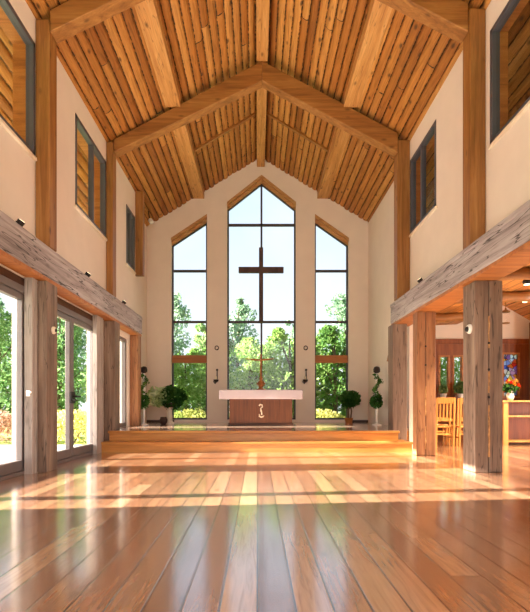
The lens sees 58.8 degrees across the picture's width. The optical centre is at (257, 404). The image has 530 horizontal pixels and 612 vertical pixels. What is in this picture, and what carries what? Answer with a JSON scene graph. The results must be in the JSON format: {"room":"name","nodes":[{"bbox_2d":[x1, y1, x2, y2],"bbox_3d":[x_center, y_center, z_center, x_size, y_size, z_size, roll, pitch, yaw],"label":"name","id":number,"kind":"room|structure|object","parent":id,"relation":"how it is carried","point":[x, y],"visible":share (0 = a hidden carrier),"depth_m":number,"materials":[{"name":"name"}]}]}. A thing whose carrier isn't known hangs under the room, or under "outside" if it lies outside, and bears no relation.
{"room":"house of worship","nodes":[
{"label":"house of worship","id":0,"kind":"room"},
{"bbox_2d":[0,0,146,469],"bbox_3d":[-3.425,-2.342,5.800,0.450,6.584,18.000,0,0,0],"label":"wall","id":1,"kind":"structure","parent":0,"point":[79,243],"depth_m":8.04,"materials":[{"name":"beige paint"}]},
{"bbox_2d":[0,266,36,480],"bbox_3d":[-3.220,-0.400,5.300,0.280,2.700,2.600,0,0,0],"label":"door","id":2,"kind":"structure","parent":1,"relation":"in","point":[23,290],"depth_m":6.45,"materials":[{"name":"white metal"}]},
{"bbox_2d":[0,0,36,160],"bbox_3d":[-3.333,-4.345,5.303,0.335,1.690,2.905,0,0,0],"label":"window","id":3,"kind":"structure","parent":1,"relation":"in","point":[22,131],"depth_m":6.68,"materials":[{"name":"wood"}]},
{"bbox_2d":[0,210,141,336],"bbox_3d":[-3.071,-2.007,7.525,0.249,0.515,9.050,0,0,0],"label":"beam","id":4,"kind":"structure","parent":1,"relation":"attached to","point":[23,253],"depth_m":7.00,"materials":[{"name":"brown wood"}]},
{"bbox_2d":[16,218,24,226],"bbox_3d":[-3.058,-2.333,6.050,0.124,0.126,0.122,0,0,0],"label":"uplight","id":5,"kind":"object","parent":4,"relation":"on","point":[19,221],"visible":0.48,"depth_m":6.01,"materials":[{"name":"brown metal"}]},
{"bbox_2d":[36,19,56,251],"bbox_3d":[-3.092,-3.917,6.885,0.205,3.274,0.250,0,0,0],"label":"post","id":6,"kind":"object","parent":4,"relation":"on","point":[46,45],"visible":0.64,"depth_m":6.76,"materials":[{"name":"brown wood"}]},
{"bbox_2d":[106,142,115,296],"bbox_3d":[-3.125,-3.917,10.045,0.140,3.274,0.250,0,0,0],"label":"post","id":7,"kind":"object","parent":4,"relation":"on","point":[110,155],"visible":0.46,"depth_m":9.92,"materials":[{"name":"brown wood"}]},
{"bbox_2d":[57,297,102,463],"bbox_3d":[-3.238,-0.400,8.250,0.244,2.700,2.500,0,0,0],"label":"door","id":8,"kind":"structure","parent":1,"relation":"in","point":[72,315],"depth_m":8.65,"materials":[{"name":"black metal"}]},
{"bbox_2d":[74,113,106,240],"bbox_3d":[-3.333,-4.290,9.057,0.335,1.680,1.715,0,0,0],"label":"window","id":9,"kind":"structure","parent":1,"relation":"in","point":[96,217],"depth_m":9.23,"materials":[{"name":"metal"}]},
{"bbox_2d":[120,336,125,426],"bbox_3d":[-3.290,-0.550,11.075,0.100,2.160,1.050,0,0,0],"label":"window","id":10,"kind":"structure","parent":1,"relation":"in","point":[123,340],"depth_m":11.52,"materials":[{"name":"glass"}]},
{"bbox_2d":[126,191,144,276],"bbox_3d":[-3.250,-4.497,11.940,0.500,2.194,1.080,0,0,0],"label":"window","id":11,"kind":"structure","parent":1,"relation":"in","point":[135,225],"depth_m":12.30,"materials":[{"name":"metal"}]},
{"bbox_2d":[147,159,367,421],"bbox_3d":[0.000,-3.338,14.570,7.200,8.576,0.340,0,0,0],"label":"wall","id":12,"kind":"structure","parent":0,"point":[214,203],"depth_m":14.40,"materials":[{"name":"beige paint"}]},
{"bbox_2d":[171,214,206,419],"bbox_3d":[-2.099,-2.700,14.543,1.136,6.300,0.315,0,0,0],"label":"window","id":13,"kind":"structure","parent":12,"relation":"in","point":[200,223],"depth_m":14.55,"materials":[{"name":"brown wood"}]},
{"bbox_2d":[213,369,217,383],"bbox_3d":[-1.271,-0.870,14.315,0.172,0.474,0.156,0,0,0],"label":"wall sconce","id":14,"kind":"object","parent":12,"relation":"attached to","point":[215,380],"visible":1,"depth_m":14.29,"materials":[{"name":"brown metal"}]},
{"bbox_2d":[227,175,295,419],"bbox_3d":[0.123,-3.300,14.543,2.151,7.500,0.315,0,0,0],"label":"window","id":15,"kind":"structure","parent":12,"relation":"in","point":[261,181],"depth_m":14.55,"materials":[{"name":"black metal"}]},
{"bbox_2d":[239,247,283,322],"bbox_3d":[0.110,-3.684,14.445,1.380,2.283,0.150,0,0,0],"label":"wall cross","id":16,"kind":"object","parent":15,"relation":"attached to","point":[260,269],"visible":1,"depth_m":14.38,"materials":[{"name":"brown wood"}]},
{"bbox_2d":[302,369,307,383],"bbox_3d":[1.449,-0.870,14.315,0.172,0.474,0.156,0,0,0],"label":"wall sconce","id":17,"kind":"object","parent":12,"relation":"attached to","point":[305,379],"visible":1,"depth_m":14.30,"materials":[{"name":"brown metal"}]},
{"bbox_2d":[315,214,348,419],"bbox_3d":[2.280,-2.700,14.543,1.074,6.300,0.315,0,0,0],"label":"window","id":18,"kind":"structure","parent":12,"relation":"in","point":[320,223],"depth_m":14.55,"materials":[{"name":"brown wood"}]},
{"bbox_2d":[353,420,367,421],"bbox_3d":[3.045,0.495,14.390,0.690,0.070,0.020,0,0,0],"label":"baseboard","id":19,"kind":"structure","parent":12,"relation":"attached to","point":[353,420],"depth_m":14.38,"materials":[{"name":"black wood"}]},
{"bbox_2d":[0,439,529,611],"bbox_3d":[2.775,1.050,5.850,12.450,0.200,18.100,0,0,0],"label":"floor","id":20,"kind":"structure","parent":0,"point":[100,532],"depth_m":3.45,"materials":[{"name":"brown wood"}]},
{"bbox_2d":[38,281,56,472],"bbox_3d":[-3.025,-0.400,6.780,0.130,2.700,0.360,0,0,0],"label":"timber post","id":21,"kind":"object","parent":20,"relation":"on","point":[47,292],"visible":1,"depth_m":6.62,"materials":[{"name":"brown wood"}]},
{"bbox_2d":[51,327,57,333],"bbox_3d":[-2.930,-1.080,6.800,0.059,0.110,0.110,0,0,0],"label":"dome camera","id":22,"kind":"object","parent":21,"relation":"attached to","point":[54,330],"visible":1,"depth_m":6.76,"materials":[{"name":"beige plastic"}]},
{"bbox_2d":[104,321,119,440],"bbox_3d":[-3.078,-0.400,9.935,0.235,2.700,0.370,0,0,0],"label":"timber post","id":23,"kind":"object","parent":20,"relation":"on","point":[111,328],"visible":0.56,"depth_m":9.75,"materials":[{"name":"brown wood"}]},
{"bbox_2d":[101,422,412,452],"bbox_3d":[0.000,0.740,11.885,6.760,0.420,5.020,0,0,0],"label":"platform","id":24,"kind":"object","parent":20,"relation":"on","point":[155,437],"visible":0.91,"depth_m":9.68,"materials":[{"name":"brown wood"}]},
{"bbox_2d":[130,335,140,425],"bbox_3d":[-3.087,-0.611,11.900,0.215,2.278,0.300,0,0,0],"label":"timber post","id":25,"kind":"object","parent":24,"relation":"on","point":[135,340],"visible":0.97,"depth_m":11.75,"materials":[{"name":"brown wood"}]},
{"bbox_2d":[141,366,149,424],"bbox_3d":[-2.996,-0.240,12.280,0.381,1.540,0.373,0,0,0],"label":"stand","id":26,"kind":"object","parent":24,"relation":"on","point":[145,401],"visible":0.73,"depth_m":12.24,"materials":[{"name":"green plant"}]},
{"bbox_2d":[141,366,146,372],"bbox_3d":[-2.970,-0.920,12.300,0.180,0.180,0.176,0,0,0],"label":"cup","id":27,"kind":"object","parent":26,"relation":"on","point":[143,369],"depth_m":12.23,"materials":[{"name":"brown metal"}]},
{"bbox_2d":[160,417,166,423],"bbox_3d":[-2.580,0.427,12.900,0.220,0.205,0.217,0,0,0],"label":"clay pot","id":28,"kind":"object","parent":24,"relation":"on","point":[163,420],"visible":0.97,"depth_m":12.82,"materials":[{"name":"ceramic"}]},
{"bbox_2d":[145,384,187,423],"bbox_3d":[-2.542,-0.026,13.187,1.222,1.113,0.978,0,0,0],"label":"plant","id":29,"kind":"object","parent":24,"relation":"on","point":[163,396],"visible":0.97,"depth_m":13.02,"materials":[{"name":"green plant"}]},
{"bbox_2d":[219,390,302,425],"bbox_3d":[0.085,0.072,12.295,2.120,0.915,0.850,0,0,0],"label":"altar","id":30,"kind":"object","parent":24,"relation":"on","point":[246,407],"visible":1,"depth_m":11.95,"materials":[{"name":"brown wood"}]},
{"bbox_2d":[246,354,273,389],"bbox_3d":[0.060,-0.858,12.290,0.743,0.945,0.220,0,0,0],"label":"cross","id":31,"kind":"object","parent":30,"relation":"on","point":[260,383],"visible":0.96,"depth_m":12.31,"materials":[{"name":"brown metal"}]},
{"bbox_2d":[345,418,352,422],"bbox_3d":[2.690,0.455,13.850,0.260,0.150,0.256,0,0,0],"label":"pot","id":32,"kind":"object","parent":24,"relation":"on","point":[347,420],"depth_m":13.75,"materials":[{"name":"brown ceramic"}]},
{"bbox_2d":[338,390,360,422],"bbox_3d":[2.712,0.043,13.868,0.686,0.974,0.709,0,0,0],"label":"topiary","id":33,"kind":"object","parent":24,"relation":"on","point":[351,398],"visible":0.99,"depth_m":13.73,"materials":[{"name":"green plant"}]},
{"bbox_2d":[369,366,383,424],"bbox_3d":[3.100,-0.240,12.272,0.372,1.540,0.374,0,0,0],"label":"topiary","id":34,"kind":"object","parent":24,"relation":"on","point":[376,402],"visible":1,"depth_m":12.24,"materials":[{"name":"green plant"}]},
{"bbox_2d":[373,366,379,372],"bbox_3d":[3.120,-0.920,12.300,0.180,0.180,0.176,0,0,0],"label":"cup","id":35,"kind":"object","parent":34,"relation":"on","point":[376,369],"depth_m":12.23,"materials":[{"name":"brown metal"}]},
{"bbox_2d":[388,324,406,440],"bbox_3d":[3.070,-0.400,10.315,0.310,2.700,0.370,0,0,0],"label":"timber post","id":36,"kind":"object","parent":20,"relation":"on","point":[397,333],"visible":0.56,"depth_m":10.13,"materials":[{"name":"brown wood"}]},
{"bbox_2d":[413,312,435,455],"bbox_3d":[3.165,-0.400,8.921,0.350,2.700,0.258,0,0,0],"label":"timber post","id":37,"kind":"object","parent":20,"relation":"on","point":[424,323],"visible":1,"depth_m":8.80,"materials":[{"name":"brown wood"}]},
{"bbox_2d":[438,404,450,442],"bbox_3d":[4.619,0.390,11.965,0.444,1.120,0.510,0,0,2],"label":"chair","id":38,"kind":"object","parent":20,"relation":"on","point":[449,424],"visible":0.18,"depth_m":11.79,"materials":[{"name":"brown wood"}]},
{"bbox_2d":[436,398,455,445],"bbox_3d":[4.300,0.390,10.965,0.444,1.120,0.510,0,0,0],"label":"chair","id":39,"kind":"object","parent":20,"relation":"on","point":[440,401],"visible":0.77,"depth_m":10.75,"materials":[{"name":"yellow wood"}]},
{"bbox_2d":[450,398,462,445],"bbox_3d":[4.822,0.390,10.965,0.444,1.120,0.510,0,0,-3],"label":"chair","id":40,"kind":"object","parent":20,"relation":"on","point":[459,426],"visible":0.41,"depth_m":10.75,"materials":[{"name":"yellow wood"}]},
{"bbox_2d":[451,398,462,442],"bbox_3d":[5.201,0.390,11.965,0.444,1.120,0.510,0,0,-2],"label":"chair","id":41,"kind":"object","parent":20,"relation":"on","point":[457,418],"visible":0.14,"depth_m":11.74,"materials":[{"name":"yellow wood"}]},
{"bbox_2d":[463,281,501,472],"bbox_3d":[3.248,-0.400,6.786,0.395,2.700,0.388,0,0,0],"label":"timber post","id":42,"kind":"object","parent":20,"relation":"on","point":[482,300],"visible":1,"depth_m":6.60,"materials":[{"name":"brown wood"}]},
{"bbox_2d":[465,324,471,333],"bbox_3d":[3.013,-1.090,6.740,0.074,0.140,0.140,0,0,0],"label":"dome camera","id":43,"kind":"object","parent":42,"relation":"attached to","point":[468,328],"visible":1,"depth_m":6.71,"materials":[{"name":"white plastic"}]},
{"bbox_2d":[502,400,529,444],"bbox_3d":[6.430,0.420,11.385,1.200,1.060,0.430,0,0,0],"label":"open shelf","id":44,"kind":"object","parent":20,"relation":"on","point":[515,413],"visible":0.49,"depth_m":11.58,"materials":[{"name":"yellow wood"}]},
{"bbox_2d":[502,378,520,399],"bbox_3d":[6.124,-0.381,11.382,0.403,0.541,0.435,0,0,0],"label":"flower vase","id":45,"kind":"object","parent":44,"relation":"on","point":[510,391],"visible":0.98,"depth_m":11.32,"materials":[{"name":"white ceramic"}]},
{"bbox_2d":[529,323,529,399],"bbox_3d":[7.635,-0.652,12.675,0.430,3.204,0.350,0,0,0],"label":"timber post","id":46,"kind":"object","parent":20,"relation":"on","point":[529,323],"visible":0.55,"depth_m":12.82,"materials":[{"name":"brown wood"}]},
{"bbox_3d":[5.400,0.385,12.960,1.600,1.130,0.420,0,0,0],"label":"plant ledge","id":47,"kind":"object","parent":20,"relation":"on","visible":0},
{"bbox_2d":[439,385,447,397],"bbox_3d":[5.112,-0.378,12.962,0.263,0.397,0.303,0,0,0],"label":"potted plant","id":48,"kind":"object","parent":47,"relation":"on","point":[443,389],"visible":0.98,"depth_m":12.89,"materials":[{"name":"green plant"}]},
{"bbox_2d":[453,381,462,397],"bbox_3d":[5.593,-0.431,12.952,0.385,0.502,0.381,0,0,28],"label":"potted plant","id":49,"kind":"object","parent":47,"relation":"on","point":[458,388],"visible":0.67,"depth_m":12.90,"materials":[{"name":"green plant"}]},
{"bbox_2d":[0,0,529,226],"bbox_3d":[0.099,-5.683,6.150,13.536,4.435,18.900,0,0,0],"label":"ceiling","id":50,"kind":"structure","parent":0,"point":[108,63],"depth_m":9.25,"materials":[{"name":"brown wood"}]},
{"bbox_2d":[148,211,153,223],"bbox_3d":[-3.080,-5.421,13.580,0.182,0.384,0.127,0,0,36],"label":"spotlight","id":51,"kind":"object","parent":50,"relation":"attached to","point":[150,220],"visible":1,"depth_m":13.55,"materials":[{"name":"white plastic"}]},
{"bbox_2d":[195,111,255,151],"bbox_3d":[-0.820,-7.003,12.040,1.560,1.024,0.080,0,0,0],"label":"trim","id":52,"kind":"structure","parent":50,"relation":"attached to","point":[250,116],"depth_m":12.00,"materials":[{"name":"brown wood"}]},
{"bbox_2d":[114,61,397,157],"bbox_3d":[-0.033,-6.340,10.100,6.035,1.931,0.240,0,0,0],"label":"roof truss","id":53,"kind":"object","parent":50,"relation":"attached to","point":[263,75],"visible":1,"depth_m":9.98,"materials":[{"name":"brown wood"}]},
{"bbox_2d":[173,124,203,198],"bbox_3d":[-1.791,-6.408,12.310,0.322,0.198,4.180,0,0,0],"label":"purlin","id":54,"kind":"object","parent":53,"relation":"attached to","point":[182,136],"visible":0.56,"depth_m":12.16,"materials":[{"name":"brown wood"}]},
{"bbox_2d":[257,61,267,166],"bbox_3d":[0.100,-7.390,12.310,0.240,0.200,4.180,0,0,0],"label":"ridge beam","id":55,"kind":"structure","parent":53,"relation":"attached to","point":[261,93],"depth_m":12.21,"materials":[{"name":"brown wood"}]},
{"bbox_2d":[317,127,349,198],"bbox_3d":[1.991,-6.408,12.310,0.322,0.198,4.180,0,0,0],"label":"purlin","id":56,"kind":"object","parent":53,"relation":"attached to","point":[340,137],"visible":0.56,"depth_m":12.25,"materials":[{"name":"brown wood"}]},
{"bbox_2d":[50,0,467,43],"bbox_3d":[0.025,-6.340,6.880,6.020,1.931,0.240,0,0,0],"label":"roof truss","id":57,"kind":"object","parent":50,"relation":"attached to","point":[449,18],"visible":1,"depth_m":6.79,"materials":[{"name":"brown wood"}]},
{"bbox_2d":[134,0,180,106],"bbox_3d":[-1.791,-6.408,8.490,0.322,0.198,2.980,0,0,0],"label":"purlin","id":58,"kind":"object","parent":57,"relation":"attached to","point":[147,11],"visible":1,"depth_m":8.38,"materials":[{"name":"brown wood"}]},
{"bbox_2d":[256,0,269,60],"bbox_3d":[0.100,-7.390,8.490,0.240,0.200,2.980,0,0,0],"label":"ridge beam","id":59,"kind":"structure","parent":57,"relation":"attached to","point":[262,6],"depth_m":9.10,"materials":[{"name":"brown wood"}]},
{"bbox_2d":[267,111,327,151],"bbox_3d":[1.020,-7.003,12.040,1.560,1.024,0.080,0,0,0],"label":"trim","id":60,"kind":"structure","parent":50,"relation":"attached to","point":[272,116],"depth_m":12.00,"materials":[{"name":"brown wood"}]},
{"bbox_2d":[344,0,391,107],"bbox_3d":[1.991,-6.408,8.490,0.322,0.198,2.980,0,0,0],"label":"purlin","id":61,"kind":"object","parent":50,"relation":"attached to","point":[378,15],"visible":1,"depth_m":8.43,"materials":[{"name":"brown wood"}]},
{"bbox_2d":[368,0,529,447],"bbox_3d":[3.416,-2.403,5.800,0.380,6.705,18.003,0,0,1],"label":"wall","id":62,"kind":"structure","parent":0,"point":[439,238],"depth_m":8.26,"materials":[{"name":"beige paint"}]},
{"bbox_2d":[409,120,436,236],"bbox_3d":[3.368,-4.405,9.300,0.265,1.650,1.500,0,0,0],"label":"window","id":63,"kind":"structure","parent":62,"relation":"in","point":[418,215],"depth_m":9.43,"materials":[{"name":"metal"}]},
{"bbox_2d":[390,200,529,326],"bbox_3d":[3.171,-2.006,6.750,0.429,0.512,7.500,0,0,0],"label":"beam","id":64,"kind":"structure","parent":62,"relation":"attached to","point":[504,249],"depth_m":6.50,"materials":[{"name":"brown wood"}]},
{"bbox_2d":[394,140,409,300],"bbox_3d":[3.127,-3.978,10.185,0.275,3.395,0.250,0,0,0],"label":"post","id":65,"kind":"object","parent":64,"relation":"on","point":[402,158],"visible":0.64,"depth_m":10.06,"materials":[{"name":"brown wood"}]},
{"bbox_2d":[463,9,484,248],"bbox_3d":[3.152,-3.978,6.845,0.225,3.395,0.250,0,0,0],"label":"post","id":66,"kind":"object","parent":64,"relation":"on","point":[474,41],"visible":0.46,"depth_m":6.72,"materials":[{"name":"brown wood"}]},
{"bbox_2d":[488,0,529,149],"bbox_3d":[3.368,-4.415,5.225,0.265,1.670,2.750,0,0,0],"label":"window","id":67,"kind":"structure","parent":62,"relation":"in","point":[500,124],"depth_m":6.53,"materials":[{"name":"metal"}]},
{"bbox_2d":[436,344,528,438],"bbox_3d":[6.325,-0.410,13.300,5.350,2.720,0.200,0,0,0],"label":"panelling","id":68,"kind":"object","parent":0,"point":[441,349],"visible":0.24,"depth_m":13.20,"materials":[{"name":"brown wood"}]},
{"bbox_2d":[438,355,449,393],"bbox_3d":[5.240,-0.850,13.240,0.320,1.100,0.120,0,0,0],"label":"window","id":69,"kind":"structure","parent":68,"relation":"attached to","point":[439,356],"depth_m":13.18,"materials":[{"name":"brown wood"}]},
{"bbox_2d":[452,355,462,393],"bbox_3d":[5.625,-0.850,13.240,0.310,1.100,0.120,0,0,0],"label":"window","id":70,"kind":"structure","parent":68,"relation":"attached to","point":[453,356],"depth_m":13.19,"materials":[{"name":"brown wood"}]},
{"bbox_2d":[502,353,519,397],"bbox_3d":[7.110,-0.835,13.240,0.500,1.270,0.120,0,0,0],"label":"window","id":71,"kind":"structure","parent":68,"relation":"attached to","point":[510,362],"depth_m":13.24,"materials":[{"name":"multicoloured glass"}]},
{"bbox_2d":[436,305,529,338],"bbox_3d":[6.185,-2.350,13.310,5.070,1.160,0.180,0,0,0],"label":"wall","id":72,"kind":"structure","parent":0,"point":[518,328],"depth_m":13.22,"materials":[{"name":"beige paint"}]},
{"bbox_2d":[436,339,528,343],"bbox_3d":[6.075,-1.780,13.170,4.850,0.140,0.060,0,0,0],"label":"trim","id":73,"kind":"structure","parent":72,"relation":"attached to","point":[438,341],"depth_m":13.14,"materials":[{"name":"brown wood"}]},
{"bbox_2d":[436,264,529,324],"bbox_3d":[6.225,-2.350,8.150,5.550,1.500,10.500,0,0,0],"label":"ceiling","id":74,"kind":"structure","parent":0,"point":[523,309],"depth_m":11.01,"materials":[{"name":"brown wood"}]},
{"bbox_2d":[436,312,462,321],"bbox_3d":[4.463,-2.126,11.411,1.991,0.291,0.248,0,0,0],"label":"log","id":75,"kind":"object","parent":74,"relation":"attached to","point":[440,317],"visible":0.33,"depth_m":11.32,"materials":[{"name":"brown wood"}]},
{"bbox_2d":[453,291,529,303],"bbox_3d":[4.454,-2.111,9.302,1.994,0.293,0.239,0,0,0],"label":"log","id":76,"kind":"object","parent":74,"relation":"attached to","point":[520,296],"visible":0.3,"depth_m":9.22,"materials":[{"name":"brown wood"}]},
{"bbox_2d":[502,302,509,323],"bbox_3d":[5.280,-1.993,10.000,0.166,0.525,0.166,0,0,22],"label":"hanging lantern","id":77,"kind":"object","parent":74,"relation":"hanging from","point":[505,310],"visible":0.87,"depth_m":9.98,"materials":[{"name":"gold metal"}]},
{"bbox_2d":[497,267,529,280],"bbox_3d":[4.462,-2.131,7.589,2.006,0.276,0.245,0,0,0],"label":"log","id":78,"kind":"object","parent":74,"relation":"attached to","point":[523,273],"visible":0.33,"depth_m":7.51,"materials":[{"name":"brown wood"}]},
{"bbox_2d":[522,280,529,285],"bbox_3d":[4.700,-2.162,8.200,0.140,0.132,0.136,0,0,0],"label":"recessed light","id":79,"kind":"object","parent":74,"relation":"in","point":[525,282],"visible":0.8,"depth_m":8.16,"materials":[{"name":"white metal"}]},
{"label":"outside","id":80,"kind":"structure","parent":0,"visible":0},
{"bbox_2d":[0,412,339,444],"bbox_3d":[0.000,1.305,25.000,120.000,0.290,110.000,0,0,0],"label":"lawn","id":81,"kind":"structure","parent":80,"point":[81,437],"depth_m":15.36,"materials":[{"name":"green plant"}]},
{"bbox_2d":[0,298,5,396],"bbox_3d":[-11.615,-2.030,19.416,2.984,6.387,2.193,0,0,42],"label":"tree","id":82,"kind":"object","parent":81,"relation":"on","point":[1,302],"visible":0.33,"depth_m":19.85,"materials":[{"name":"green plant"}]},
{"bbox_2d":[0,307,11,418],"bbox_3d":[-9.359,-1.315,16.730,2.647,4.958,2.754,0,0,-26],"label":"tree","id":83,"kind":"object","parent":81,"relation":"on","point":[6,325],"visible":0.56,"depth_m":16.27,"materials":[{"name":"green plant"}]},
{"bbox_2d":[0,409,11,442],"bbox_3d":[-8.214,0.642,14.398,1.824,1.107,1.810,0,0,0],"label":"shrub","id":84,"kind":"object","parent":81,"relation":"on","point":[7,422],"visible":0.63,"depth_m":14.26,"materials":[{"name":"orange plant"}]},
{"bbox_2d":[0,337,11,387],"bbox_3d":[-13.173,-2.335,23.220,3.888,7.000,3.737,0,0,-25],"label":"tree","id":85,"kind":"object","parent":81,"relation":"on","point":[11,337],"visible":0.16,"depth_m":23.23,"materials":[{"name":"green plant"}]},
{"bbox_2d":[57,318,86,432],"bbox_3d":[-8.303,-1.607,19.206,2.958,5.542,3.078,0,0,28],"label":"tree","id":86,"kind":"object","parent":81,"relation":"on","point":[78,331],"visible":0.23,"depth_m":19.30,"materials":[{"name":"green plant"}]},
{"bbox_2d":[57,409,86,444],"bbox_3d":[-5.605,0.638,14.213,1.827,1.095,1.828,0,0,0],"label":"shrub","id":87,"kind":"object","parent":81,"relation":"on","point":[81,418],"visible":0.38,"depth_m":13.80,"materials":[{"name":"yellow plant"}]},
{"bbox_2d":[57,321,86,419],"bbox_3d":[-9.464,-2.534,24.500,3.137,7.396,2.926,0,0,38],"label":"tree","id":88,"kind":"object","parent":81,"relation":"on","point":[79,349],"visible":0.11,"depth_m":24.19,"materials":[{"name":"green plant"}]},
{"bbox_2d":[78,368,86,395],"bbox_3d":[-5.649,-1.315,18.125,2.754,4.958,2.647,0,0,36],"label":"tree","id":89,"kind":"object","parent":81,"relation":"on","point":[81,373],"visible":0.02,"depth_m":17.59,"materials":[{"name":"green plant"}]},
{"bbox_2d":[174,291,195,384],"bbox_3d":[-4.437,-2.265,23.569,2.355,6.858,3.204,0,0,15],"label":"tree","id":90,"kind":"object","parent":81,"relation":"on","point":[181,311],"visible":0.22,"depth_m":23.27,"materials":[{"name":"green plant"}]},
{"bbox_2d":[174,348,205,417],"bbox_3d":[-2.942,-0.594,19.006,2.366,3.519,2.578,0,0,-34],"label":"bushy tree","id":91,"kind":"object","parent":81,"relation":"on","point":[191,390],"visible":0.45,"depth_m":18.54,"materials":[{"name":"green plant"}]},
{"bbox_2d":[174,408,205,417],"bbox_3d":[-2.287,0.638,16.395,1.828,1.095,1.827,0,0,42],"label":"shrub","id":92,"kind":"object","parent":81,"relation":"on","point":[192,412],"visible":0.24,"depth_m":16.12,"materials":[{"name":"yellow plant"}]},
{"bbox_2d":[183,323,205,413],"bbox_3d":[-3.277,-1.694,25.836,3.175,5.717,3.052,0,0,-21],"label":"tree","id":93,"kind":"object","parent":81,"relation":"on","point":[201,339],"visible":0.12,"depth_m":25.71,"materials":[{"name":"green plant"}]},
{"bbox_2d":[192,339,245,413],"bbox_3d":[-1.487,-0.923,21.048,3.061,4.178,2.810,0,0,-28],"label":"bushy tree","id":94,"kind":"object","parent":81,"relation":"on","point":[232,353],"visible":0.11,"depth_m":20.77,"materials":[{"name":"green plant"}]},
{"bbox_2d":[229,297,259,388],"bbox_3d":[-0.991,-2.198,24.531,2.852,6.723,2.660,0,0,-36],"label":"tree","id":95,"kind":"object","parent":81,"relation":"on","point":[241,311],"visible":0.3,"depth_m":24.32,"materials":[{"name":"green plant"}]},
{"bbox_2d":[229,337,282,389],"bbox_3d":[-0.311,-0.879,19.452,2.996,4.090,2.751,0,0,-30],"label":"bushy tree","id":96,"kind":"object","parent":81,"relation":"on","point":[248,346],"visible":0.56,"depth_m":18.91,"materials":[{"name":"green plant"}]},
{"bbox_2d":[252,341,282,389],"bbox_3d":[0.847,-1.345,26.863,2.786,5.017,2.678,0,0,38],"label":"tree","id":97,"kind":"object","parent":81,"relation":"on","point":[269,341],"visible":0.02,"depth_m":26.99,"materials":[{"name":"green plant"}]},
{"bbox_2d":[275,319,293,387],"bbox_3d":[1.868,-1.862,26.969,2.078,6.051,2.827,0,0,-25],"label":"tree","id":98,"kind":"object","parent":81,"relation":"on","point":[286,324],"visible":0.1,"depth_m":26.82,"materials":[{"name":"green plant"}]},
{"bbox_2d":[256,327,326,417],"bbox_3d":[1.346,-1.033,19.175,2.958,4.398,3.222,0,0,-15],"label":"bushy tree","id":99,"kind":"object","parent":81,"relation":"on","point":[278,337],"visible":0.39,"depth_m":19.09,"materials":[{"name":"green plant"}]},
{"bbox_2d":[316,408,344,417],"bbox_3d":[2.192,0.638,16.389,1.828,1.095,1.827,0,0,-36],"label":"shrub","id":100,"kind":"object","parent":81,"relation":"on","point":[319,412],"visible":0.12,"depth_m":16.08,"materials":[{"name":"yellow plant"}]},
{"bbox_2d":[316,324,345,417],"bbox_3d":[3.146,-1.033,19.025,3.222,4.398,2.958,0,0,18],"label":"bushy tree","id":101,"kind":"object","parent":81,"relation":"on","point":[328,333],"visible":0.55,"depth_m":18.67,"materials":[{"name":"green plant"}]},
{"bbox_2d":[321,292,345,412],"bbox_3d":[4.572,-2.299,24.137,3.235,6.925,2.378,0,0,16],"label":"tree","id":102,"kind":"object","parent":81,"relation":"on","point":[339,306],"visible":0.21,"depth_m":23.69,"materials":[{"name":"green plant"}]},
{"bbox_2d":[440,357,459,392],"bbox_3d":[8.555,-1.033,22.028,2.958,4.398,3.222,0,0,-11],"label":"bushy tree","id":103,"kind":"object","parent":81,"relation":"on","point":[443,365],"visible":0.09,"depth_m":21.25,"materials":[{"name":"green plant"}]},
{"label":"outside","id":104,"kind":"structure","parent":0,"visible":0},
{"bbox_2d":[0,445,80,463],"bbox_3d":[-5.850,1.080,4.900,4.700,0.160,13.800,0,0,0],"label":"patio","id":105,"kind":"structure","parent":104,"point":[5,450],"depth_m":10.11,"materials":[{"name":"white concrete"}]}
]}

